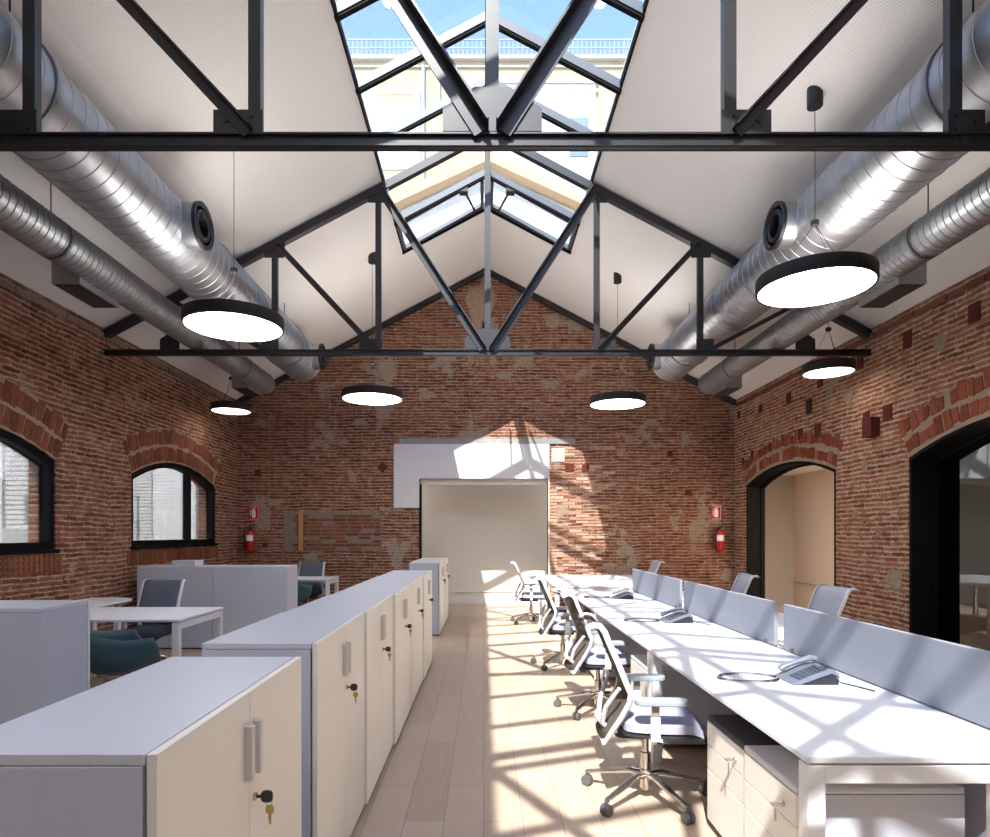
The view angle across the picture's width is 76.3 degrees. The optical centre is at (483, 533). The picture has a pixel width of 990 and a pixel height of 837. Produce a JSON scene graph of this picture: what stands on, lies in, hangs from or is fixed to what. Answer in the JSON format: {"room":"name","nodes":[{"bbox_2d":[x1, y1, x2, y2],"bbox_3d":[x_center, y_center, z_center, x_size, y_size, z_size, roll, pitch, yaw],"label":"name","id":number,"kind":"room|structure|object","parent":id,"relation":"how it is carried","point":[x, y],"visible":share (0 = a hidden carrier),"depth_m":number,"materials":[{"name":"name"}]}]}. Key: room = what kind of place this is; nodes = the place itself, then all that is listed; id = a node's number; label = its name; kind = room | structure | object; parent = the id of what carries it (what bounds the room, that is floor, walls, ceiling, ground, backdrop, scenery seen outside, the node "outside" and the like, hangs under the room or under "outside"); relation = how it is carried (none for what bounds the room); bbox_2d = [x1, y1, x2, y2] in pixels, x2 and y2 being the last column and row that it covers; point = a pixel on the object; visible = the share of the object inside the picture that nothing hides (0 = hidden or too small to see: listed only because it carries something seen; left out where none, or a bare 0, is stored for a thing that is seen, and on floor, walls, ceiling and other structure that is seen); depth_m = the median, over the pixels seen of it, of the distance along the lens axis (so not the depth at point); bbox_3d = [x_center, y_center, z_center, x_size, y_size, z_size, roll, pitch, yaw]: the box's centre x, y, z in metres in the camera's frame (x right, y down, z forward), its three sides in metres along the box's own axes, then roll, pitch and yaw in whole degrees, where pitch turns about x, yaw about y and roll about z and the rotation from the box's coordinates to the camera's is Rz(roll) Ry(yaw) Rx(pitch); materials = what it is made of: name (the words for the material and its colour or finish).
{"room":"open-plan office","nodes":[
{"label":"open-plan office","id":0,"kind":"room"},
{"bbox_2d":[0,272,237,630],"bbox_3d":[-4.816,-0.526,3.500,0.334,4.052,17.000,0,0,0],"label":"wall","id":1,"kind":"structure","parent":0,"point":[101,419],"depth_m":7.62,"materials":[{"name":"brick"}]},
{"bbox_2d":[0,428,59,555],"bbox_3d":[-4.740,-0.427,5.580,0.165,1.285,2.700,0,0,0],"label":"window","id":2,"kind":"structure","parent":1,"relation":"in","point":[26,472],"depth_m":6.52,"materials":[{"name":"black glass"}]},
{"bbox_2d":[130,463,217,549],"bbox_3d":[-4.740,-0.427,9.700,0.165,1.285,2.700,0,0,0],"label":"window","id":3,"kind":"structure","parent":1,"relation":"in","point":[172,504],"depth_m":9.60,"materials":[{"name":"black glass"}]},
{"bbox_2d":[90,604,806,836],"bbox_3d":[0.859,1.560,4.150,11.683,0.120,18.900,0,0,0],"label":"floor","id":4,"kind":"structure","parent":0,"point":[483,747],"depth_m":4.24,"materials":[{"name":"brown wood"}]},
{"bbox_2d":[0,600,89,724],"bbox_3d":[-3.006,0.964,3.842,0.969,1.073,0.505,0,0,0],"label":"storage cabinet","id":5,"kind":"object","parent":4,"relation":"on","point":[45,644],"visible":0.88,"depth_m":3.62,"materials":[{"name":"white laminate"}]},
{"bbox_2d":[79,597,131,677],"bbox_3d":[-4.360,1.130,7.025,0.600,0.740,0.950,0,0,0],"label":"office desk","id":6,"kind":"object","parent":4,"relation":"on","point":[94,601],"visible":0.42,"depth_m":7.15,"materials":[{"name":"white laminate"}]},
{"bbox_2d":[90,629,160,685],"bbox_3d":[-2.938,1.081,5.013,0.648,0.832,0.658,0,0,-42],"label":"armchair","id":7,"kind":"object","parent":4,"relation":"on","point":[115,652],"visible":0.63,"depth_m":4.82,"materials":[{"name":"teal fabric"}]},
{"bbox_2d":[0,657,300,836],"bbox_3d":[-0.828,0.964,1.701,0.505,1.073,0.969,0,0,0],"label":"storage cabinet","id":8,"kind":"object","parent":4,"relation":"on","point":[172,746],"visible":1,"depth_m":1.45,"materials":[{"name":"white laminate"}]},
{"bbox_2d":[123,579,186,659],"bbox_3d":[-3.655,1.010,6.943,0.732,0.979,0.749,0,0,0],"label":"office chair","id":9,"kind":"object","parent":4,"relation":"on","point":[153,592],"visible":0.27,"depth_m":7.14,"materials":[{"name":"fabric"}]},
{"bbox_2d":[90,607,222,656],"bbox_3d":[-3.545,1.130,6.040,1.710,0.740,0.960,0,0,0],"label":"office desk","id":10,"kind":"object","parent":4,"relation":"on","point":[182,617],"visible":0.44,"depth_m":5.91,"materials":[{"name":"white laminate"}]},
{"bbox_2d":[137,565,220,648],"bbox_3d":[-4.000,0.964,8.412,0.969,1.073,0.505,0,0,0],"label":"storage cabinet","id":11,"kind":"object","parent":4,"relation":"on","point":[198,587],"visible":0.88,"depth_m":8.16,"materials":[{"name":"white laminate"}]},
{"bbox_2d":[171,560,203,565],"bbox_3d":[-3.930,0.391,8.375,0.310,0.068,0.260,0,0,0],"label":"box","id":12,"kind":"object","parent":11,"relation":"on","point":[176,562],"visible":0.99,"depth_m":8.25,"materials":[{"name":"white laminate"}]},
{"bbox_2d":[213,565,296,638],"bbox_3d":[-3.026,0.964,8.412,0.969,1.073,0.505,0,0,0],"label":"storage cabinet","id":13,"kind":"object","parent":4,"relation":"on","point":[247,595],"visible":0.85,"depth_m":8.16,"materials":[{"name":"white laminate"}]},
{"bbox_2d":[202,612,363,836],"bbox_3d":[-0.842,0.964,2.931,0.505,1.073,0.969,0,0,0],"label":"storage cabinet","id":14,"kind":"object","parent":4,"relation":"on","point":[329,645],"visible":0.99,"depth_m":2.67,"materials":[{"name":"white laminate"}]},
{"bbox_2d":[297,581,311,605],"bbox_3d":[-3.062,1.081,9.940,0.658,0.832,0.648,0,0,10],"label":"armchair","id":15,"kind":"object","parent":4,"relation":"on","point":[304,591],"visible":0.22,"depth_m":9.78,"materials":[{"name":"teal fabric"}]},
{"bbox_2d":[298,561,325,602],"bbox_3d":[-3.184,1.010,11.493,0.732,0.979,0.749,0,0,0],"label":"office chair","id":16,"kind":"object","parent":4,"relation":"on","point":[305,568],"visible":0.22,"depth_m":11.69,"materials":[{"name":"grey fabric"}]},
{"bbox_2d":[297,576,338,595],"bbox_3d":[-3.410,1.130,10.850,1.680,0.740,0.700,0,0,0],"label":"office desk","id":17,"kind":"object","parent":4,"relation":"on","point":[329,580],"visible":0.25,"depth_m":10.83,"materials":[{"name":"white laminate"}]},
{"bbox_2d":[286,595,392,803],"bbox_3d":[-0.828,0.964,3.906,0.505,1.073,0.969,0,0,0],"label":"storage cabinet","id":18,"kind":"object","parent":4,"relation":"on","point":[377,609],"visible":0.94,"depth_m":3.79,"materials":[{"name":"white laminate"}]},
{"bbox_2d":[332,584,411,743],"bbox_3d":[-0.810,0.964,4.881,0.505,1.073,0.969,0,0,0],"label":"storage cabinet","id":19,"kind":"object","parent":4,"relation":"on","point":[401,593],"visible":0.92,"depth_m":4.72,"materials":[{"name":"white laminate"}]},
{"bbox_2d":[359,576,423,705],"bbox_3d":[-0.808,0.964,5.856,0.505,1.073,0.969,0,0,0],"label":"storage cabinet","id":20,"kind":"object","parent":4,"relation":"on","point":[417,612],"visible":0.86,"depth_m":5.75,"materials":[{"name":"white laminate"}]},
{"bbox_2d":[381,570,433,678],"bbox_3d":[-0.794,0.964,6.831,0.505,1.073,0.969,0,0,0],"label":"storage cabinet","id":21,"kind":"object","parent":4,"relation":"on","point":[427,574],"visible":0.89,"depth_m":6.72,"materials":[{"name":"white laminate"}]},
{"bbox_2d":[409,560,445,635],"bbox_3d":[-0.832,0.964,9.706,0.505,1.073,0.969,0,0,0],"label":"storage cabinet","id":22,"kind":"object","parent":4,"relation":"on","point":[437,566],"visible":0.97,"depth_m":9.22,"materials":[{"name":"white laminate"}]},
{"bbox_2d":[418,558,449,623],"bbox_3d":[-0.822,0.964,10.683,0.505,1.073,0.969,0,0,0],"label":"storage cabinet","id":23,"kind":"object","parent":4,"relation":"on","point":[446,575],"visible":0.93,"depth_m":10.64,"materials":[{"name":"white laminate"}]},
{"bbox_2d":[509,561,544,624],"bbox_3d":[0.808,0.987,10.615,0.749,1.025,0.731,0,0,3],"label":"office chair","id":24,"kind":"object","parent":4,"relation":"on","point":[530,596],"visible":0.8,"depth_m":10.45,"materials":[{"name":"white plastic"}]},
{"bbox_2d":[528,574,585,671],"bbox_3d":[0.906,0.987,7.166,0.749,1.025,0.731,0,0,-3],"label":"office chair","id":25,"kind":"object","parent":4,"relation":"on","point":[549,625],"visible":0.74,"depth_m":7.01,"materials":[{"name":"white plastic"}]},
{"bbox_2d":[539,575,632,636],"bbox_3d":[1.905,1.130,10.350,1.750,0.740,2.500,0,0,0],"label":"desk","id":26,"kind":"object","parent":4,"relation":"on","point":[566,583],"visible":0.48,"depth_m":9.77,"materials":[{"name":"white laminate"}]},
{"bbox_2d":[550,588,631,720],"bbox_3d":[0.975,0.987,5.356,0.749,1.025,0.731,0,0,-6],"label":"office chair","id":27,"kind":"object","parent":4,"relation":"on","point":[581,655],"visible":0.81,"depth_m":5.20,"materials":[{"name":"white plastic"}]},
{"bbox_2d":[590,621,647,676],"bbox_3d":[1.411,1.212,6.630,0.669,0.574,0.460,0,0,0],"label":"drawer pedestal","id":28,"kind":"object","parent":4,"relation":"on","point":[634,648],"visible":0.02,"depth_m":6.40,"materials":[{"name":"grey metal"}]},
{"bbox_2d":[567,591,684,683],"bbox_3d":[1.980,1.130,7.280,1.760,0.740,2.120,0,0,0],"label":"desk","id":29,"kind":"object","parent":4,"relation":"on","point":[595,604],"visible":0.2,"depth_m":6.94,"materials":[{"name":"white laminate"}]},
{"bbox_2d":[584,588,642,599],"bbox_3d":[1.546,0.701,7.414,0.710,0.119,0.305,0,0,21],"label":"desk phone","id":30,"kind":"object","parent":29,"relation":"on","point":[626,594],"visible":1,"depth_m":7.35,"materials":[{"name":"plastic"}]},
{"bbox_2d":[632,569,681,607],"bbox_3d":[1.970,0.610,7.280,0.044,0.300,2.000,0,0,0],"label":"screen","id":31,"kind":"object","parent":29,"relation":"attached to","point":[664,589],"visible":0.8,"depth_m":7.04,"materials":[{"name":"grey fabric"}]},
{"bbox_2d":[578,612,706,824],"bbox_3d":[0.928,0.987,3.595,0.749,1.025,0.731,0,0,4],"label":"office chair","id":32,"kind":"object","parent":4,"relation":"on","point":[625,714],"visible":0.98,"depth_m":3.43,"materials":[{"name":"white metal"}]},
{"bbox_2d":[648,560,665,572],"bbox_3d":[2.773,0.987,11.084,0.749,1.025,0.731,0,0,0],"label":"office chair","id":33,"kind":"object","parent":4,"relation":"on","point":[653,568],"visible":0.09,"depth_m":11.16,"materials":[{"name":"white plastic"}]},
{"bbox_2d":[631,655,734,743],"bbox_3d":[1.411,1.212,4.590,0.669,0.574,0.460,0,0,0],"label":"drawer pedestal","id":34,"kind":"object","parent":4,"relation":"on","point":[702,704],"visible":0.16,"depth_m":4.36,"materials":[{"name":"white laminate"}]},
{"bbox_2d":[595,611,783,758],"bbox_3d":[1.980,1.130,5.195,1.760,0.740,2.030,0,0,0],"label":"desk","id":35,"kind":"object","parent":4,"relation":"on","point":[660,634],"visible":0.15,"depth_m":4.79,"materials":[{"name":"white laminate"}]},
{"bbox_2d":[623,607,710,624],"bbox_3d":[1.572,0.701,5.439,0.710,0.119,0.305,0,0,14],"label":"desk phone","id":36,"kind":"object","parent":35,"relation":"on","point":[676,617],"visible":1,"depth_m":5.38,"materials":[{"name":"plastic"}]},
{"bbox_2d":[684,581,777,645],"bbox_3d":[1.970,0.610,5.200,0.044,0.300,1.920,0,0,0],"label":"screen","id":37,"kind":"object","parent":35,"relation":"attached to","point":[755,617],"visible":0.99,"depth_m":4.89,"materials":[{"name":"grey fabric"}]},
{"bbox_2d":[707,714,780,836],"bbox_3d":[1.431,1.212,2.998,0.669,0.574,0.460,0,0,0],"label":"drawer pedestal","id":38,"kind":"object","parent":4,"relation":"on","point":[727,734],"visible":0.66,"depth_m":2.98,"materials":[{"name":"white laminate"}]},
{"bbox_2d":[730,572,759,593],"bbox_3d":[2.832,0.987,7.485,0.749,1.025,0.731,0,0,4],"label":"office chair","id":39,"kind":"object","parent":4,"relation":"on","point":[742,582],"visible":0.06,"depth_m":7.53,"materials":[{"name":"white plastic"}]},
{"bbox_2d":[650,648,989,836],"bbox_3d":[1.980,1.130,3.155,1.760,0.740,2.030,0,0,0],"label":"desk","id":40,"kind":"object","parent":4,"relation":"on","point":[841,733],"visible":0.69,"depth_m":2.48,"materials":[{"name":"white laminate"}]},
{"bbox_2d":[717,655,874,691],"bbox_3d":[1.583,0.701,3.267,0.710,0.119,0.304,0,0,17],"label":"desk phone","id":41,"kind":"object","parent":40,"relation":"on","point":[807,673],"visible":1,"depth_m":3.21,"materials":[{"name":"grey plastic"}]},
{"bbox_2d":[784,604,989,728],"bbox_3d":[1.970,0.610,3.155,0.044,0.300,1.910,0,0,0],"label":"screen","id":42,"kind":"object","parent":40,"relation":"attached to","point":[952,678],"visible":1,"depth_m":2.96,"materials":[{"name":"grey fabric"}]},
{"bbox_2d":[807,583,858,615],"bbox_3d":[2.924,0.987,5.734,0.749,1.025,0.731,0,0,-5],"label":"office chair","id":43,"kind":"object","parent":4,"relation":"on","point":[825,598],"visible":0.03,"depth_m":5.78,"materials":[{"name":"white plastic"}]},
{"bbox_2d":[744,745,964,836],"bbox_3d":[1.425,1.212,2.530,0.669,0.574,0.460,0,0,0],"label":"drawer pedestal","id":44,"kind":"object","parent":4,"relation":"on","point":[771,772],"visible":0.77,"depth_m":2.30,"materials":[{"name":"white laminate"}]},
{"bbox_2d":[422,485,546,596],"bbox_3d":[0.000,-0.050,12.880,6.000,3.100,1.440,0,0,0],"label":"wall","id":45,"kind":"structure","parent":0,"point":[480,530],"depth_m":13.50,"materials":[{"name":"grey paint"}]},
{"bbox_2d":[448,591,546,603],"bbox_3d":[0.000,1.369,13.488,5.800,0.262,0.025,0,0,0],"label":"baseboard","id":46,"kind":"structure","parent":45,"relation":"attached to","point":[451,600],"depth_m":13.48,"materials":[{"name":"white paint"}]},
{"bbox_2d":[238,275,734,611],"bbox_3d":[0.050,-1.770,12.068,10.066,6.540,0.183,0,0,0],"label":"wall","id":47,"kind":"structure","parent":0,"point":[636,487],"depth_m":12.00,"materials":[{"name":"brick"}]},
{"bbox_2d":[243,525,253,551],"bbox_3d":[-4.413,0.085,11.902,0.172,0.511,0.190,0,0,42],"label":"fire extinguisher","id":48,"kind":"object","parent":47,"relation":"attached to","point":[249,546],"visible":1,"depth_m":11.84,"materials":[{"name":"red metal"}]},
{"bbox_2d":[249,506,258,519],"bbox_3d":[-4.370,-0.390,11.993,0.200,0.280,0.014,0,0,0],"label":"fire sign","id":49,"kind":"object","parent":47,"relation":"attached to","point":[253,510],"visible":1,"depth_m":11.99,"materials":[{"name":"red plastic"}]},
{"bbox_2d":[299,510,302,550],"bbox_3d":[-3.470,-0.060,11.975,0.080,0.780,0.040,0,0,0],"label":"batten","id":50,"kind":"object","parent":47,"relation":"attached to","point":[300,511],"visible":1,"depth_m":11.96,"materials":[{"name":"brown wood"}]},
{"bbox_2d":[419,484,421,558],"bbox_3d":[-1.206,0.280,12.080,0.032,2.440,0.200,0,0,0],"label":"trim","id":51,"kind":"structure","parent":47,"relation":"attached to","point":[420,485],"depth_m":11.98,"materials":[{"name":"black metal"}]},
{"bbox_2d":[394,444,547,507],"bbox_3d":[-0.237,-1.095,11.982,2.935,1.210,0.035,0,0,0],"label":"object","id":52,"kind":"structure","parent":47,"relation":"attached to","point":[412,462],"depth_m":11.96,"materials":[{"name":"white paint"}]},
{"bbox_2d":[420,479,547,484],"bbox_3d":[0.010,-0.994,12.125,2.440,0.108,0.070,0,0,0],"label":"trim","id":53,"kind":"structure","parent":47,"relation":"attached to","point":[422,481],"depth_m":12.09,"materials":[{"name":"grey paint"}]},
{"bbox_2d":[236,268,736,404],"bbox_3d":[0.050,-3.726,11.940,9.508,2.588,0.080,0,0,0],"label":"trim","id":54,"kind":"structure","parent":47,"relation":"attached to","point":[471,278],"depth_m":11.90,"materials":[{"name":"black paint"}]},
{"bbox_2d":[399,438,575,443],"bbox_3d":[0.075,-1.758,11.990,3.350,0.105,0.020,0,0,0],"label":"trim","id":55,"kind":"structure","parent":47,"relation":"attached to","point":[401,440],"depth_m":11.98,"materials":[{"name":"concrete"}]},
{"bbox_2d":[547,444,549,611],"bbox_3d":[1.242,-0.100,12.065,0.025,3.200,0.190,0,0,0],"label":"trim","id":56,"kind":"structure","parent":47,"relation":"attached to","point":[548,485],"depth_m":11.97,"materials":[{"name":"paint"}]},
{"bbox_2d":[711,505,721,519],"bbox_3d":[4.430,-0.400,11.993,0.200,0.280,0.014,0,0,0],"label":"fire sign","id":57,"kind":"object","parent":47,"relation":"attached to","point":[716,510],"visible":1,"depth_m":11.99,"materials":[{"name":"red plastic"}]},
{"bbox_2d":[713,525,723,551],"bbox_3d":[4.457,0.085,11.902,0.172,0.511,0.190,0,0,42],"label":"fire extinguisher","id":58,"kind":"object","parent":47,"relation":"attached to","point":[718,539],"visible":1,"depth_m":11.85,"materials":[{"name":"red metal"}]},
{"bbox_2d":[0,0,989,399],"bbox_3d":[0.050,-3.773,3.450,10.166,2.854,17.500,0,0,0],"label":"ceiling","id":59,"kind":"structure","parent":0,"point":[672,83],"depth_m":6.21,"materials":[{"name":"white paint"}]},
{"bbox_2d":[0,174,274,395],"bbox_3d":[-3.619,-2.674,2.900,0.443,0.915,14.800,0,0,0],"label":"air duct","id":60,"kind":"object","parent":59,"relation":"hanging from","point":[80,268],"visible":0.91,"depth_m":5.75,"materials":[{"name":"metal"}]},
{"bbox_2d":[54,284,116,307],"bbox_3d":[-3.715,-2.218,5.900,0.226,0.004,0.576,0,0,0],"label":"grille","id":61,"kind":"object","parent":60,"relation":"attached to","point":[86,294],"depth_m":5.87,"materials":[{"name":"metal"}]},
{"bbox_2d":[233,388,259,395],"bbox_3d":[-3.715,-2.218,9.900,0.226,0.004,0.576,0,0,0],"label":"grille","id":62,"kind":"object","parent":60,"relation":"attached to","point":[245,391],"depth_m":9.88,"materials":[{"name":"metal"}]},
{"bbox_2d":[0,0,326,380],"bbox_3d":[-2.922,-2.964,2.925,0.760,0.971,14.850,0,0,0],"label":"air duct","id":63,"kind":"object","parent":59,"relation":"hanging from","point":[121,191],"visible":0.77,"depth_m":4.99,"materials":[{"name":"metal"}]},
{"bbox_2d":[210,377,251,414],"bbox_3d":[-4.120,-2.430,10.280,0.630,0.880,0.630,0,0,0],"label":"pendant lamp","id":64,"kind":"object","parent":59,"relation":"hanging from","point":[221,407],"visible":0.82,"depth_m":10.12,"materials":[{"name":"white"}]},
{"bbox_2d":[212,408,249,414],"bbox_3d":[-4.120,-2.002,10.280,0.590,0.016,0.590,0,0,0],"label":"diffuser","id":65,"kind":"object","parent":64,"relation":"attached to","point":[229,411],"depth_m":10.30,"materials":[{"name":"white plastic"}]},
{"bbox_2d":[181,267,283,342],"bbox_3d":[-2.345,-2.870,5.920,0.900,1.881,0.900,0,0,0],"label":"pendant lamp","id":66,"kind":"object","parent":59,"relation":"hanging from","point":[217,318],"visible":0.92,"depth_m":5.75,"materials":[{"name":"white"}]},
{"bbox_2d":[183,312,281,341],"bbox_3d":[-2.345,-1.942,5.920,0.860,0.016,0.860,0,0,0],"label":"diffuser","id":67,"kind":"object","parent":66,"relation":"attached to","point":[228,326],"depth_m":5.86,"materials":[{"name":"white plastic"}]},
{"bbox_2d":[368,252,374,338],"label":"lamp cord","id":68,"kind":"object","parent":59,"relation":"hanging from","point":[371,258],"depth_m":9.35,"materials":[{"name":"black"}]},
{"bbox_2d":[341,356,402,405],"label":"pendant lamp","id":69,"kind":"object","parent":59,"relation":"hanging from","point":[376,395],"depth_m":9.15,"materials":[{"name":"white"}]},
{"bbox_2d":[343,393,400,404],"bbox_3d":[-1.650,-2.002,9.350,0.860,0.016,0.860,0,0,0],"label":"diffuser","id":70,"kind":"object","parent":69,"relation":"attached to","point":[356,398],"depth_m":9.31,"materials":[{"name":"white plastic"}]},
{"bbox_2d":[103,152,871,355],"bbox_3d":[0.050,-3.603,7.755,9.508,2.804,0.181,0,0,0],"label":"roof truss","id":71,"kind":"object","parent":59,"relation":"attached to","point":[487,341],"visible":0.91,"depth_m":7.77,"materials":[{"name":"black metal"}]},
{"bbox_2d":[330,0,648,254],"bbox_3d":[0.050,-4.728,2.878,2.638,0.824,13.757,0,0,0],"label":"frame","id":72,"kind":"structure","parent":59,"relation":"attached to","point":[342,9],"depth_m":6.81,"materials":[{"name":"grey metal"}]},
{"bbox_2d":[397,180,483,249],"bbox_3d":[-0.615,-4.705,9.255,1.240,0.715,0.861,0,0,0],"label":"skylight window","id":73,"kind":"structure","parent":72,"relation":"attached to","point":[461,188],"depth_m":8.94,"materials":[{"name":"clear glass"}]},
{"bbox_2d":[491,181,576,249],"bbox_3d":[0.715,-4.705,9.255,1.240,0.715,0.861,0,0,0],"label":"window","id":74,"kind":"structure","parent":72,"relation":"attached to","point":[512,188],"depth_m":8.94,"materials":[{"name":"clear glass"}]},
{"bbox_2d":[0,0,989,151],"bbox_3d":[0.050,-3.603,3.554,9.508,2.804,0.181,0,0,0],"label":"roof truss","id":75,"kind":"object","parent":59,"relation":"attached to","point":[492,117],"visible":1,"depth_m":3.57,"materials":[{"name":"black paint"}]},
{"bbox_2d":[589,356,645,409],"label":"pendant lamp","id":76,"kind":"object","parent":59,"relation":"hanging from","point":[617,400],"depth_m":9.47,"materials":[{"name":"white"}]},
{"bbox_2d":[591,399,644,409],"bbox_3d":[2.060,-1.992,9.680,0.815,0.016,0.815,0,0,0],"label":"diffuser","id":77,"kind":"object","parent":76,"relation":"attached to","point":[603,404],"depth_m":9.62,"materials":[{"name":"white plastic"}]},
{"bbox_2d":[614,272,621,325],"label":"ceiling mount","id":78,"kind":"object","parent":59,"relation":"hanging from","point":[617,277],"depth_m":9.66,"materials":[{"name":"black metal"}]},
{"bbox_2d":[755,85,879,308],"bbox_3d":[2.720,-2.835,5.170,0.900,1.660,0.900,0,0,0],"label":"pendant lamp","id":79,"kind":"object","parent":59,"relation":"hanging from","point":[818,279],"visible":1,"depth_m":5.06,"materials":[{"name":"white"}]},
{"bbox_2d":[758,267,876,306],"bbox_3d":[2.720,-2.017,5.170,0.860,0.016,0.860,0,0,0],"label":"diffuser","id":80,"kind":"object","parent":79,"relation":"attached to","point":[796,286],"depth_m":5.10,"materials":[{"name":"white plastic"}]},
{"bbox_2d":[646,0,989,380],"bbox_3d":[3.022,-2.964,2.925,0.760,0.971,14.850,0,0,0],"label":"air duct","id":81,"kind":"object","parent":59,"relation":"hanging from","point":[857,191],"visible":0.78,"depth_m":4.95,"materials":[{"name":"metal"}]},
{"bbox_2d":[801,322,856,378],"bbox_3d":[4.270,-2.414,7.800,0.600,0.858,0.600,0,0,0],"label":"pendant lamp","id":82,"kind":"object","parent":59,"relation":"hanging from","point":[825,368],"visible":0.93,"depth_m":7.66,"materials":[{"name":"white"}]},
{"bbox_2d":[803,367,854,377],"bbox_3d":[4.270,-1.997,7.800,0.560,0.016,0.560,0,0,0],"label":"diffuser","id":83,"kind":"object","parent":82,"relation":"attached to","point":[808,372],"depth_m":7.78,"materials":[{"name":"white plastic"}]},
{"bbox_2d":[698,168,989,395],"bbox_3d":[3.719,-2.674,2.900,0.443,0.915,14.800,0,0,0],"label":"air duct","id":84,"kind":"object","parent":59,"relation":"hanging from","point":[903,259],"visible":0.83,"depth_m":5.60,"materials":[{"name":"metal"}]},
{"bbox_2d":[714,388,740,395],"bbox_3d":[3.815,-2.218,9.900,0.226,0.004,0.576,0,0,0],"label":"grille","id":85,"kind":"object","parent":84,"relation":"attached to","point":[722,391],"depth_m":9.87,"materials":[{"name":"metal"}]},
{"bbox_2d":[860,284,923,307],"bbox_3d":[3.815,-2.218,5.900,0.226,0.004,0.576,0,0,0],"label":"grille","id":86,"kind":"object","parent":84,"relation":"attached to","point":[894,292],"depth_m":5.87,"materials":[{"name":"metal"}]},
{"bbox_2d":[765,475,793,604],"bbox_3d":[5.841,0.140,7.600,1.517,2.720,11.400,0,0,0],"label":"wall","id":87,"kind":"structure","parent":0,"point":[779,494],"depth_m":13.20,"materials":[{"name":"grey paint"}]},
{"bbox_2d":[783,465,824,474],"bbox_3d":[5.841,-1.285,7.600,1.517,0.130,11.400,0,0,0],"label":"ceiling","id":88,"kind":"structure","parent":0,"point":[806,469],"depth_m":12.20,"materials":[{"name":"white paint"}]},
{"bbox_2d":[794,469,833,607],"bbox_3d":[6.550,0.140,7.650,0.100,2.720,11.300,0,0,0],"label":"wall","id":89,"kind":"structure","parent":0,"point":[813,491],"depth_m":12.45,"materials":[{"name":"beige paint"}]},
{"bbox_2d":[735,266,989,631],"bbox_3d":[4.878,-0.526,3.500,0.410,4.052,17.000,0,0,0],"label":"wall","id":90,"kind":"structure","parent":0,"point":[925,377],"depth_m":7.61,"materials":[{"name":"brick"}]},
{"bbox_2d":[746,461,835,598],"bbox_3d":[4.940,0.190,10.000,0.326,2.620,2.900,0,0,0],"label":"door","id":91,"kind":"structure","parent":90,"relation":"in","point":[755,490],"depth_m":11.42,"materials":[{"name":"black metal"}]},
{"bbox_2d":[909,416,989,650],"bbox_3d":[4.940,0.190,5.600,0.326,2.620,2.940,0,0,0],"label":"door","id":92,"kind":"structure","parent":90,"relation":"in","point":[949,478],"depth_m":6.78,"materials":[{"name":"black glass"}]},
{"label":"outside","id":93,"kind":"structure","parent":0,"visible":0},
{"bbox_3d":[0.000,1.770,15.000,80.000,0.260,90.000,0,0,0],"label":"ground","id":94,"kind":"structure","parent":93,"visible":0},
{"bbox_2d":[390,152,584,239],"bbox_3d":[0.100,-3.915,17.800,12.292,11.110,4.400,0,0,0],"label":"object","id":95,"kind":"object","parent":94,"relation":"on","point":[559,194],"visible":0.02,"depth_m":15.88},
{"bbox_2d":[347,39,630,194],"bbox_3d":[1.000,-7.855,24.925,30.200,18.990,6.150,0,0,0],"label":"apartment building","id":96,"kind":"structure","parent":94,"relation":"on","point":[565,91],"depth_m":21.97,"materials":[{"name":"white paint"}]},
{"bbox_2d":[375,99,413,169],"bbox_3d":[-3.100,-13.925,21.985,1.360,2.450,0.030,0,0,0],"label":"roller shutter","id":97,"kind":"object","parent":96,"relation":"hanging from","point":[388,112],"depth_m":21.97,"materials":[{"name":"white"}]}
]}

